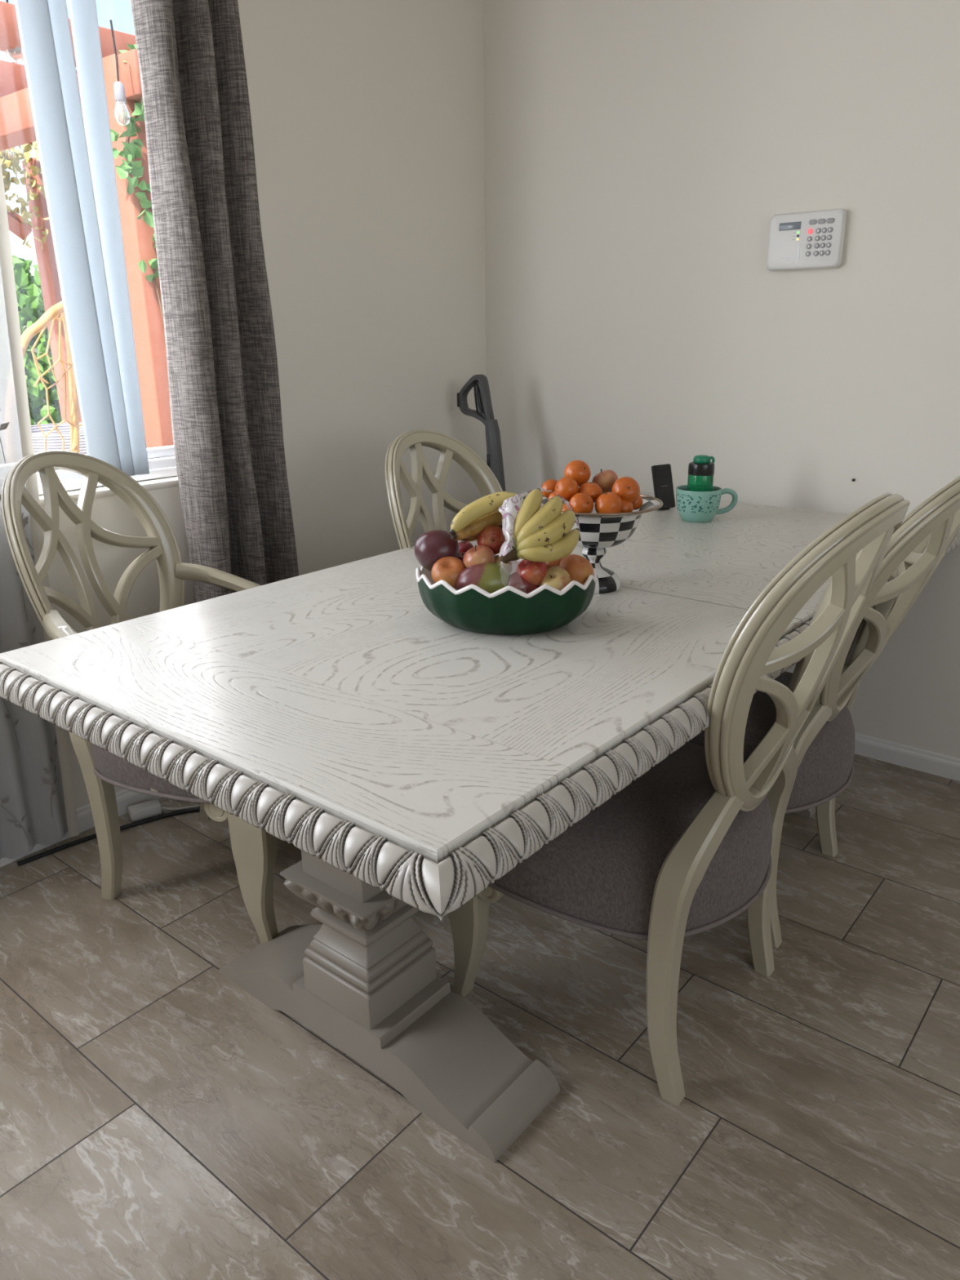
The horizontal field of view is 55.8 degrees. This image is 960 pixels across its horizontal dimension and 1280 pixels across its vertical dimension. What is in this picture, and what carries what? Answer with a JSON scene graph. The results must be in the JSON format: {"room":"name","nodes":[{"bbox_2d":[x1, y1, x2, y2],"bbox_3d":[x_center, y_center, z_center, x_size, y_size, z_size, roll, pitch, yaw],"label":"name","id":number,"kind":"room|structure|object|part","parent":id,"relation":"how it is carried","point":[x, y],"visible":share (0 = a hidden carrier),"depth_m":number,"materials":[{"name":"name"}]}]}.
{"room":"dining room","nodes":[
{"label":"dining room","id":0,"kind":"room"},
{"bbox_2d":[40,0,486,808],"bbox_3d":[-1.984,-0.465,1.122,0.140,2.750,6.171,14,24,37],"label":"wall","id":1,"kind":"structure","parent":0,"point":[367,116],"depth_m":2.86,"materials":[{"name":"white paint"}]},
{"bbox_2d":[13,0,121,470],"bbox_3d":[-0.955,-1.007,2.083,0.092,1.270,0.016,-11,21,-27],"label":"vane","id":2,"kind":"object","parent":1,"relation":"attached to","point":[33,18],"visible":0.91,"depth_m":2.10,"materials":[{"name":"white plastic"}]},
{"bbox_2d":[0,789,161,866],"bbox_3d":[-1.910,0.821,1.506,0.013,0.066,6.171,14,24,37],"label":"baseboard","id":3,"kind":"structure","parent":1,"relation":"attached to","point":[125,798],"depth_m":2.48,"materials":[{"name":"white paint"}]},
{"bbox_2d":[47,0,134,475],"bbox_3d":[-0.931,-1.020,2.122,0.076,1.270,0.017,-14,23,-34],"label":"vane","id":4,"kind":"object","parent":1,"relation":"attached to","point":[57,8],"visible":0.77,"depth_m":2.13,"materials":[{"name":"white plastic"}]},
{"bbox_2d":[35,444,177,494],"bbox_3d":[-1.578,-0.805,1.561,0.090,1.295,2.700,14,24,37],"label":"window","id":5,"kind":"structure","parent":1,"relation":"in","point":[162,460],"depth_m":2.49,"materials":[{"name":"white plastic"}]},
{"bbox_2d":[67,0,149,475],"bbox_3d":[-0.887,-1.035,2.164,0.065,1.270,0.012,-10,21,-26],"label":"vane","id":6,"kind":"object","parent":1,"relation":"attached to","point":[82,13],"visible":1,"depth_m":2.16,"materials":[{"name":"white plastic"}]},
{"bbox_2d":[39,475,178,506],"bbox_3d":[-1.554,-0.176,1.759,0.134,0.020,2.700,14,24,37],"label":"trim","id":7,"kind":"structure","parent":1,"relation":"attached to","point":[168,482],"depth_m":2.42,"materials":[{"name":"white paint"}]},
{"bbox_2d":[0,753,959,1279],"bbox_3d":[0.132,1.421,-0.050,5.883,0.120,6.471,14,24,37],"label":"floor","id":8,"kind":"structure","parent":0,"point":[159,1120],"depth_m":1.60,"materials":[{"name":"tile"}]},
{"bbox_2d":[17,807,199,866],"bbox_3d":[-0.736,0.457,2.630,1.113,0.012,0.110,-17,24,-39],"label":"cable","id":9,"kind":"object","parent":8,"relation":"on","point":[197,809],"visible":0.53,"depth_m":2.43,"materials":[{"name":"black plastic"}]},
{"bbox_2d":[0,450,278,944],"bbox_3d":[-0.694,0.082,2.152,0.695,1.027,0.609,5,20,18],"label":"armchair","id":10,"kind":"object","parent":8,"relation":"on","point":[254,850],"visible":0.43,"depth_m":2.08,"materials":[{"name":"beige wood"}]},
{"bbox_3d":[-0.924,-0.146,2.155,0.214,0.593,0.484,5,20,18],"label":"frame","id":11,"kind":"part","parent":10,"relation":"part of","materials":[{"name":"beige wood"}]},
{"bbox_3d":[-0.872,0.353,2.131,0.074,0.529,0.164,1,19,5],"label":"leg","id":12,"kind":"part","parent":10,"relation":"part of","materials":[{"name":"beige wood"}]},
{"bbox_3d":[-0.805,0.134,1.917,0.301,0.366,0.079,9,21,26],"label":"arm","id":13,"kind":"part","parent":10,"relation":"part of","materials":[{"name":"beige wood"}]},
{"bbox_3d":[-0.621,0.154,2.151,0.528,0.180,0.566,5,20,18],"label":"seat","id":14,"kind":"part","parent":10,"relation":"part of","materials":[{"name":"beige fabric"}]},
{"bbox_3d":[-0.772,0.257,2.415,0.074,0.529,0.164,10,22,30],"label":"leg","id":15,"kind":"part","parent":10,"relation":"part of","materials":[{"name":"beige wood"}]},
{"bbox_3d":[-0.640,-0.027,2.387,0.301,0.366,0.079,2,19,9],"label":"arm","id":16,"kind":"part","parent":10,"relation":"part of","materials":[{"name":"beige wood"}]},
{"bbox_3d":[-0.481,0.503,1.952,0.094,0.352,0.053,5,20,18],"label":"leg","id":17,"kind":"part","parent":10,"relation":"part of","materials":[{"name":"beige wood"}]},
{"bbox_2d":[127,799,199,822],"bbox_3d":[-0.803,0.451,2.619,0.403,0.032,0.067,-11,21,-29],"label":"power adapter","id":18,"kind":"object","parent":8,"relation":"on","point":[145,810],"visible":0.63,"depth_m":2.53,"materials":[{"name":"white plastic"}]},
{"bbox_2d":[384,429,502,549],"bbox_3d":[0.095,-0.036,2.477,0.696,1.025,0.580,11,22,32],"label":"dining chair","id":19,"kind":"object","parent":8,"relation":"on","point":[450,447],"visible":0.23,"depth_m":2.50,"materials":[{"name":"beige wood"}]},
{"bbox_2d":[0,491,959,1163],"bbox_3d":[0.234,0.214,2.147,1.092,0.760,2.188,14,24,37],"label":"dining table","id":20,"kind":"object","parent":8,"relation":"on","point":[411,758],"visible":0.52,"depth_m":1.48,"materials":[{"name":"white wood"}]},
{"bbox_2d":[416,552,596,635],"bbox_3d":[0.048,-0.084,1.685,0.338,0.103,0.262,2,19,9],"label":"fruit bowl","id":21,"kind":"object","parent":20,"relation":"on","point":[508,610],"visible":0.76,"depth_m":1.58,"materials":[{"name":"green ceramic"}]},
{"bbox_2d":[414,529,459,571],"bbox_3d":[-0.078,-0.164,1.671,0.084,0.080,0.077,-9,20,-23],"label":"mango","id":22,"kind":"object","parent":21,"relation":"in","point":[431,546],"visible":0.8,"depth_m":1.64,"materials":[{"name":"purple food"}]},
{"bbox_2d":[449,491,519,542],"bbox_3d":[0.020,-0.223,1.646,0.154,0.099,0.092,-2,19,-4],"label":"banana bunch","id":23,"kind":"object","parent":22,"relation":"on","point":[466,525],"visible":0.69,"depth_m":1.61,"materials":[{"name":"yellow food"}]},
{"bbox_2d":[431,556,465,589],"bbox_3d":[-0.056,-0.120,1.638,0.065,0.060,0.064,-9,20,-22],"label":"apple","id":24,"kind":"object","parent":21,"relation":"in","point":[448,569],"visible":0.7,"depth_m":1.62,"materials":[{"name":"orange food"}]},
{"bbox_2d":[457,552,465,562],"bbox_3d":[-0.033,-0.149,1.705,0.037,0.034,0.037,-10,21,-27],"label":"apple","id":25,"kind":"object","parent":21,"relation":"in","point":[461,555],"visible":0.2,"depth_m":1.69,"materials":[{"name":"red food"}]},
{"bbox_2d":[458,541,473,552],"bbox_3d":[-0.030,-0.176,1.748,0.036,0.033,0.035,-7,20,-18],"label":"apple","id":26,"kind":"object","parent":21,"relation":"in","point":[464,546],"visible":0.53,"depth_m":1.73,"materials":[{"name":"red food"}]},
{"bbox_2d":[456,562,510,593],"bbox_3d":[0.008,-0.100,1.621,0.098,0.078,0.074,-8,20,-21],"label":"mango","id":27,"kind":"object","parent":21,"relation":"in","point":[491,577],"visible":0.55,"depth_m":1.59,"materials":[{"name":"green food"}]},
{"bbox_2d":[462,545,494,568],"bbox_3d":[-0.002,-0.145,1.633,0.057,0.054,0.058,-9,21,-24],"label":"apple","id":28,"kind":"object","parent":27,"relation":"on","point":[478,554],"visible":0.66,"depth_m":1.61,"materials":[{"name":"food"}]},
{"bbox_2d":[498,488,579,563],"bbox_3d":[0.109,-0.199,1.592,0.120,0.121,0.129,14,24,37],"label":"banana bunch","id":29,"kind":"object","parent":27,"relation":"on","point":[545,534],"visible":0.9,"depth_m":1.56,"materials":[{"name":"yellow food"}]},
{"bbox_3d":[0.057,-0.156,1.589,0.045,0.042,0.038,14,24,37],"label":"crown","id":30,"kind":"part","parent":29,"relation":"part of","materials":[{"name":"brown food"}]},
{"bbox_2d":[500,488,552,556],"bbox_3d":[0.074,-0.214,1.623,0.045,0.106,0.178,10,21,28],"label":"plastic film","id":31,"kind":"object","parent":29,"relation":"attached to","point":[512,506],"visible":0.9,"depth_m":1.58,"materials":[{"name":"white plastic"}]},
{"bbox_2d":[556,493,581,533],"bbox_3d":[0.159,-0.229,1.652,0.051,0.073,0.018,5,20,17],"label":"plastic film","id":32,"kind":"object","parent":29,"relation":"attached to","point":[565,500],"visible":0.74,"depth_m":1.65,"materials":[{"name":"white plastic"}]},
{"bbox_2d":[493,555,512,573],"bbox_3d":[0.037,-0.135,1.662,0.045,0.042,0.045,-13,22,-33],"label":"apple","id":33,"kind":"object","parent":21,"relation":"in","point":[508,566],"visible":0.15,"depth_m":1.65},
{"bbox_2d":[476,524,504,555],"bbox_3d":[0.022,-0.182,1.652,0.055,0.055,0.047,-3,19,-6],"label":"apple","id":34,"kind":"object","parent":33,"relation":"on","point":[491,536],"visible":0.78,"depth_m":1.63,"materials":[{"name":"red food"}]},
{"bbox_2d":[506,571,539,593],"bbox_3d":[0.077,-0.094,1.625,0.060,0.064,0.071,7,20,23],"label":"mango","id":35,"kind":"object","parent":21,"relation":"in","point":[515,580],"visible":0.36,"depth_m":1.59,"materials":[{"name":"red food"}]},
{"bbox_2d":[515,559,547,585],"bbox_3d":[0.092,-0.122,1.617,0.056,0.055,0.059,-10,21,-25],"label":"apple","id":36,"kind":"object","parent":35,"relation":"on","point":[533,572],"visible":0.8,"depth_m":1.59,"materials":[{"name":"red food"}]},
{"bbox_2d":[545,558,562,568],"bbox_3d":[0.138,-0.136,1.667,0.055,0.051,0.056,-11,21,-28],"label":"apple","id":37,"kind":"object","parent":21,"relation":"in","point":[555,563],"visible":0.05,"depth_m":1.64,"materials":[{"name":"food"}]},
{"bbox_2d":[538,566,571,591],"bbox_3d":[0.134,-0.102,1.612,0.056,0.056,0.058,-10,21,-27],"label":"apple","id":38,"kind":"object","parent":21,"relation":"in","point":[557,577],"visible":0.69,"depth_m":1.59,"materials":[{"name":"yellow food"}]},
{"bbox_2d":[558,554,593,585],"bbox_3d":[0.174,-0.125,1.644,0.065,0.059,0.065,-11,21,-28],"label":"apple","id":39,"kind":"object","parent":21,"relation":"in","point":[579,567],"visible":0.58,"depth_m":1.62,"materials":[{"name":"orange food"}]},
{"bbox_2d":[538,491,662,593],"bbox_3d":[0.239,-0.200,1.899,0.274,0.182,0.274,11,22,32],"label":"fruit stand","id":40,"kind":"object","parent":20,"relation":"on","point":[599,531],"visible":0.56,"depth_m":1.82,"materials":[{"name":"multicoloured ceramic"}]},
{"bbox_2d":[541,479,557,497],"bbox_3d":[0.147,-0.316,1.891,0.042,0.040,0.042,-9,20,-23],"label":"mandarin","id":41,"kind":"object","parent":40,"relation":"on","point":[550,484],"visible":0.59,"depth_m":1.88,"materials":[{"name":"orange food"}]},
{"bbox_2d":[547,490,564,502],"bbox_3d":[0.156,-0.288,1.847,0.035,0.033,0.036,-9,20,-23],"label":"mandarin","id":42,"kind":"object","parent":40,"relation":"on","point":[553,494],"visible":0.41,"depth_m":1.84,"materials":[{"name":"orange food"}]},
{"bbox_2d":[555,476,578,502],"bbox_3d":[0.175,-0.305,1.834,0.046,0.050,0.050,-5,19,-13],"label":"mandarin","id":43,"kind":"object","parent":42,"relation":"on","point":[566,487],"visible":0.84,"depth_m":1.81,"materials":[{"name":"orange food"}]},
{"bbox_2d":[562,502,573,511],"bbox_3d":[0.175,-0.257,1.802,0.035,0.032,0.035,-16,24,-39],"label":"mandarin","id":44,"kind":"object","parent":40,"relation":"on","point":[564,508],"visible":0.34,"depth_m":1.79,"materials":[{"name":"orange food"}]},
{"bbox_2d":[568,493,593,513],"bbox_3d":[0.202,-0.268,1.801,0.048,0.049,0.049,8,20,24],"label":"mandarin","id":45,"kind":"object","parent":40,"relation":"on","point":[580,502],"visible":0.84,"depth_m":1.78,"materials":[{"name":"orange food"}]},
{"bbox_2d":[577,482,602,502],"bbox_3d":[0.224,-0.299,1.841,0.050,0.041,0.050,-16,24,-38],"label":"mandarin","id":46,"kind":"object","parent":40,"relation":"on","point":[593,490],"visible":0.6,"depth_m":1.82,"materials":[{"name":"orange food"}]},
{"bbox_2d":[564,459,591,486],"bbox_3d":[0.201,-0.343,1.866,0.054,0.055,0.054,-9,20,-24],"label":"mandarin","id":47,"kind":"object","parent":46,"relation":"on","point":[579,470],"visible":0.8,"depth_m":1.85,"materials":[{"name":"orange food"}]},
{"bbox_3d":[0.240,-0.155,1.914,0.117,0.087,0.117,14,24,37],"label":"stem","id":48,"kind":"part","parent":40,"relation":"part of","materials":[{"name":"black ceramic"}]},
{"bbox_2d":[591,469,617,493],"bbox_3d":[0.260,-0.329,1.884,0.055,0.052,0.055,-13,22,-32],"label":"apple","id":49,"kind":"object","parent":40,"relation":"on","point":[606,479],"visible":0.7,"depth_m":1.86,"materials":[{"name":"food"}]},
{"bbox_3d":[0.239,-0.240,1.885,0.269,0.092,0.269,14,24,37],"label":"dish","id":50,"kind":"part","parent":40,"relation":"part of","materials":[{"name":"black ceramic"}]},
{"bbox_2d":[594,492,622,513],"bbox_3d":[0.256,-0.268,1.799,0.055,0.051,0.055,-8,20,-19],"label":"mandarin","id":51,"kind":"object","parent":40,"relation":"on","point":[608,502],"visible":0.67,"depth_m":1.78,"materials":[{"name":"orange food"}]},
{"bbox_2d":[620,499,633,512],"bbox_3d":[0.287,-0.266,1.822,0.042,0.041,0.042,-11,21,-27],"label":"mandarin","id":52,"kind":"object","parent":40,"relation":"on","point":[628,506],"visible":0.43,"depth_m":1.80,"materials":[{"name":"orange food"}]},
{"bbox_2d":[612,476,639,502],"bbox_3d":[0.294,-0.301,1.825,0.056,0.055,0.051,-8,20,-21],"label":"mandarin","id":53,"kind":"object","parent":52,"relation":"on","point":[627,488],"visible":0.88,"depth_m":1.81,"materials":[{"name":"orange food"}]},
{"bbox_2d":[631,494,643,510],"bbox_3d":[0.317,-0.285,1.863,0.036,0.035,0.036,-11,21,-27],"label":"mandarin","id":54,"kind":"object","parent":40,"relation":"on","point":[637,504],"visible":0.33,"depth_m":1.85,"materials":[{"name":"orange food"}]},
{"bbox_2d":[651,463,675,510],"bbox_3d":[0.553,-0.463,2.745,0.074,0.133,0.048,-12,22,-31],"label":"smartphone","id":55,"kind":"object","parent":20,"relation":"on","point":[662,478],"visible":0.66,"depth_m":2.74,"materials":[{"name":"black plastic"}]},
{"bbox_2d":[675,484,737,522],"bbox_3d":[0.635,-0.387,2.580,0.151,0.091,0.138,14,24,37],"label":"mug","id":56,"kind":"object","parent":20,"relation":"on","point":[691,506],"visible":0.95,"depth_m":2.54,"materials":[{"name":"green ceramic"}]},
{"bbox_2d":[687,454,715,491],"bbox_3d":[0.624,-0.437,2.568,0.072,0.172,0.072,14,24,37],"label":"water bottle","id":57,"kind":"object","parent":56,"relation":"in","point":[701,470],"visible":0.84,"depth_m":2.53,"materials":[{"name":"green plastic"}]},
{"bbox_3d":[0.704,-0.395,2.582,0.059,0.074,0.015,-1,19,-1],"label":"handle","id":58,"kind":"part","parent":56,"relation":"part of","materials":[{"name":"green ceramic"}]},
{"bbox_2d":[457,373,505,491],"bbox_3d":[0.034,-0.364,3.271,0.276,1.140,0.156,14,24,37],"label":"stick vacuum","id":59,"kind":"object","parent":8,"relation":"on","point":[483,412],"visible":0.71,"depth_m":3.15,"materials":[{"name":"grey plastic"}]},
{"bbox_3d":[-0.011,-0.828,3.164,0.151,0.192,0.034,14,24,37],"label":"handle","id":60,"kind":"part","parent":59,"relation":"part of","materials":[{"name":"grey plastic"}]},
{"bbox_2d":[448,493,910,1105],"bbox_3d":[0.345,0.224,1.669,0.690,1.044,0.536,13,23,36],"label":"dining chair","id":61,"kind":"object","parent":8,"relation":"on","point":[688,846],"visible":0.84,"depth_m":1.51,"materials":[{"name":"beige wood"}]},
{"bbox_3d":[-0.024,0.575,1.794,0.094,0.308,0.053,13,23,36],"label":"leg","id":62,"kind":"part","parent":61,"relation":"part of","materials":[{"name":"beige wood"}]},
{"bbox_3d":[0.289,0.325,1.750,0.528,0.180,0.528,13,23,36],"label":"seat","id":63,"kind":"part","parent":61,"relation":"part of","materials":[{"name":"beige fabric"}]},
{"bbox_3d":[0.361,0.513,1.542,0.185,0.578,0.073,-16,24,-39],"label":"leg","id":64,"kind":"part","parent":61,"relation":"part of","materials":[{"name":"beige wood"}]},
{"bbox_3d":[0.557,0.430,1.779,0.073,0.578,0.185,9,21,26],"label":"leg","id":65,"kind":"part","parent":61,"relation":"part of","materials":[{"name":"beige wood"}]},
{"bbox_3d":[0.535,0.038,1.447,0.202,0.554,0.451,13,23,36],"label":"frame","id":66,"kind":"part","parent":61,"relation":"part of","materials":[{"name":"beige wood"}]},
{"bbox_2d":[688,475,959,947],"bbox_3d":[0.676,0.099,2.056,0.719,1.027,0.536,12,23,34],"label":"dining chair","id":67,"kind":"object","parent":8,"relation":"on","point":[824,745],"visible":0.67,"depth_m":1.88,"materials":[{"name":"beige wood"}]},
{"bbox_3d":[0.606,0.190,2.140,0.528,0.180,0.528,12,23,34],"label":"seat","id":68,"kind":"part","parent":67,"relation":"part of","materials":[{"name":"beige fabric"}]},
{"bbox_3d":[0.664,0.385,1.947,0.193,0.554,0.073,-18,25,-41],"label":"leg","id":69,"kind":"part","parent":67,"relation":"part of","materials":[{"name":"beige wood"}]},
{"bbox_3d":[0.858,0.296,2.203,0.073,0.554,0.193,8,21,24],"label":"leg","id":70,"kind":"part","parent":67,"relation":"part of","materials":[{"name":"beige wood"}]},
{"bbox_3d":[0.860,-0.079,1.855,0.260,0.566,0.474,12,23,34],"label":"frame","id":71,"kind":"part","parent":67,"relation":"part of","materials":[{"name":"beige wood"}]},
{"bbox_2d":[483,0,959,758],"bbox_3d":[2.169,-0.727,1.756,5.713,2.750,0.140,14,24,37],"label":"wall","id":72,"kind":"structure","parent":0,"point":[641,156],"depth_m":2.73,"materials":[{"name":"white paint"}]},
{"bbox_2d":[766,208,847,271],"bbox_3d":[0.923,-1.133,2.572,0.212,0.150,0.033,14,24,37],"label":"alarm keypad","id":73,"kind":"object","parent":72,"relation":"attached to","point":[807,240],"visible":1,"depth_m":2.56,"materials":[{"name":"white plastic"}]},
{"bbox_2d":[854,732,959,781],"bbox_3d":[2.136,0.564,2.129,5.433,0.066,0.013,14,24,37],"label":"baseboard","id":74,"kind":"structure","parent":72,"relation":"attached to","point":[918,759],"depth_m":2.77,"materials":[{"name":"white paint"}]},
{"bbox_3d":[0.159,-1.283,-1.013,5.733,0.120,6.471,14,24,37],"label":"ceiling","id":75,"kind":"structure","parent":0,"visible":0},
{"bbox_2d":[0,158,79,859],"bbox_3d":[-1.290,-0.687,1.768,0.052,2.718,0.806,14,24,37],"label":"sheer curtain","id":76,"kind":"object","parent":75,"relation":"hanging from","point":[37,805],"visible":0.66,"depth_m":2.21,"materials":[{"name":"grey fabric"}]},
{"bbox_2d":[130,0,298,602],"bbox_3d":[-0.649,-0.906,2.368,0.150,2.730,0.392,11,22,31],"label":"drape","id":77,"kind":"object","parent":75,"relation":"hanging from","point":[222,361],"visible":0.7,"depth_m":2.29,"materials":[{"name":"grey fabric"}]},
{"label":"outside","id":78,"kind":"structure","parent":0,"visible":0},
{"bbox_3d":[-5.268,-1.235,8.219,13.467,0.140,26.000,14,24,37],"label":"ground","id":79,"kind":"structure","parent":78,"visible":0},
{"bbox_2d":[12,254,62,425],"bbox_3d":[-3.730,-2.001,7.167,1.992,2.117,1.677,16,25,40],"label":"tree","id":80,"kind":"object","parent":79,"relation":"on","point":[30,304],"visible":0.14,"depth_m":6.61,"materials":[{"name":"green plant"}]},
{"bbox_2d":[31,422,86,454],"bbox_3d":[-2.135,-0.701,4.920,0.650,0.890,0.650,14,24,37],"label":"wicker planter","id":81,"kind":"object","parent":79,"relation":"on","point":[54,441],"visible":0.08,"depth_m":4.51,"materials":[{"name":"white wicker"}]},
{"bbox_2d":[0,0,173,448],"bbox_3d":[-2.689,-1.281,4.268,3.400,2.420,5.500,14,24,37],"label":"pergola","id":82,"kind":"object","parent":79,"relation":"on","point":[17,128],"visible":0.19,"depth_m":3.52,"materials":[{"name":"wood"}]},
{"bbox_2d":[4,0,23,62],"bbox_3d":[-1.622,-2.194,3.104,0.063,0.376,0.063,14,24,37],"label":"string light bulb","id":83,"kind":"object","parent":82,"relation":"hanging from","point":[15,55],"visible":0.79,"depth_m":3.14,"materials":[{"name":"clear glass"}]},
{"bbox_3d":[-1.620,-2.060,3.149,0.063,0.093,0.063,14,24,37],"label":"glass bulb","id":84,"kind":"part","parent":83,"relation":"part of","materials":[{"name":"white"}]},
{"bbox_2d":[0,141,48,248],"bbox_3d":[-2.328,-2.242,4.534,0.440,0.593,1.054,14,24,37],"label":"vine","id":85,"kind":"object","parent":82,"relation":"hanging from","point":[14,162],"visible":0.31,"depth_m":4.52,"materials":[{"name":"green plant"}]},
{"bbox_2d":[1,148,15,160],"bbox_3d":[-2.301,-2.502,4.373,0.059,0.356,0.059,14,24,37],"label":"string light bulb","id":86,"kind":"object","parent":85,"relation":"hanging from","point":[7,154],"visible":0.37,"depth_m":4.40,"materials":[{"name":"clear glass"}]},
{"bbox_3d":[-2.263,-1.439,5.048,0.140,2.210,0.140,14,24,37],"label":"post","id":87,"kind":"part","parent":82,"relation":"part of","materials":[{"name":"wood"}]},
{"bbox_2d":[21,291,87,454],"bbox_3d":[-1.854,-1.350,3.779,0.397,1.426,0.582,14,24,37],"label":"chair","id":88,"kind":"object","parent":82,"relation":"hanging from","point":[55,310],"visible":0.42,"depth_m":3.99,"materials":[{"name":"wood"}]},
{"bbox_3d":[-1.812,-1.079,3.805,0.257,0.662,0.535,14,24,37],"label":"rim frame","id":89,"kind":"part","parent":88,"relation":"part of","materials":[{"name":"wood"}]},
{"bbox_2d":[110,44,164,323],"bbox_3d":[-1.212,-1.038,3.524,0.150,2.282,0.291,14,24,37],"label":"climbing vine","id":90,"kind":"object","parent":82,"relation":"attached to","point":[131,150],"visible":0.44,"depth_m":3.25,"materials":[{"name":"green plant"}]},
{"bbox_2d":[109,19,130,126],"bbox_3d":[-1.240,-1.935,3.097,0.053,0.317,0.053,14,24,37],"label":"string light bulb","id":91,"kind":"object","parent":90,"relation":"hanging from","point":[122,113],"visible":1,"depth_m":3.11,"materials":[{"name":"clear glass"}]},
{"bbox_2d":[113,81,125,102],"bbox_3d":[-1.240,-1.885,3.114,0.037,0.058,0.037,14,24,37],"label":"socket","id":92,"kind":"object","parent":91,"relation":"attached to","point":[118,87],"depth_m":3.10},
{"bbox_3d":[-1.239,-1.822,3.135,0.053,0.078,0.053,14,24,37],"label":"glass bulb","id":93,"kind":"part","parent":91,"relation":"part of","materials":[{"name":"white"}]},
{"bbox_3d":[-1.230,-1.029,3.546,0.010,2.252,0.108,14,24,37],"label":"stem","id":94,"kind":"part","parent":90,"relation":"part of","materials":[{"name":"green plant"}]},
{"bbox_3d":[-1.272,-1.016,3.652,0.160,2.280,0.185,14,24,37],"label":"post","id":95,"kind":"part","parent":82,"relation":"part of","materials":[{"name":"orange wood"}]}
]}

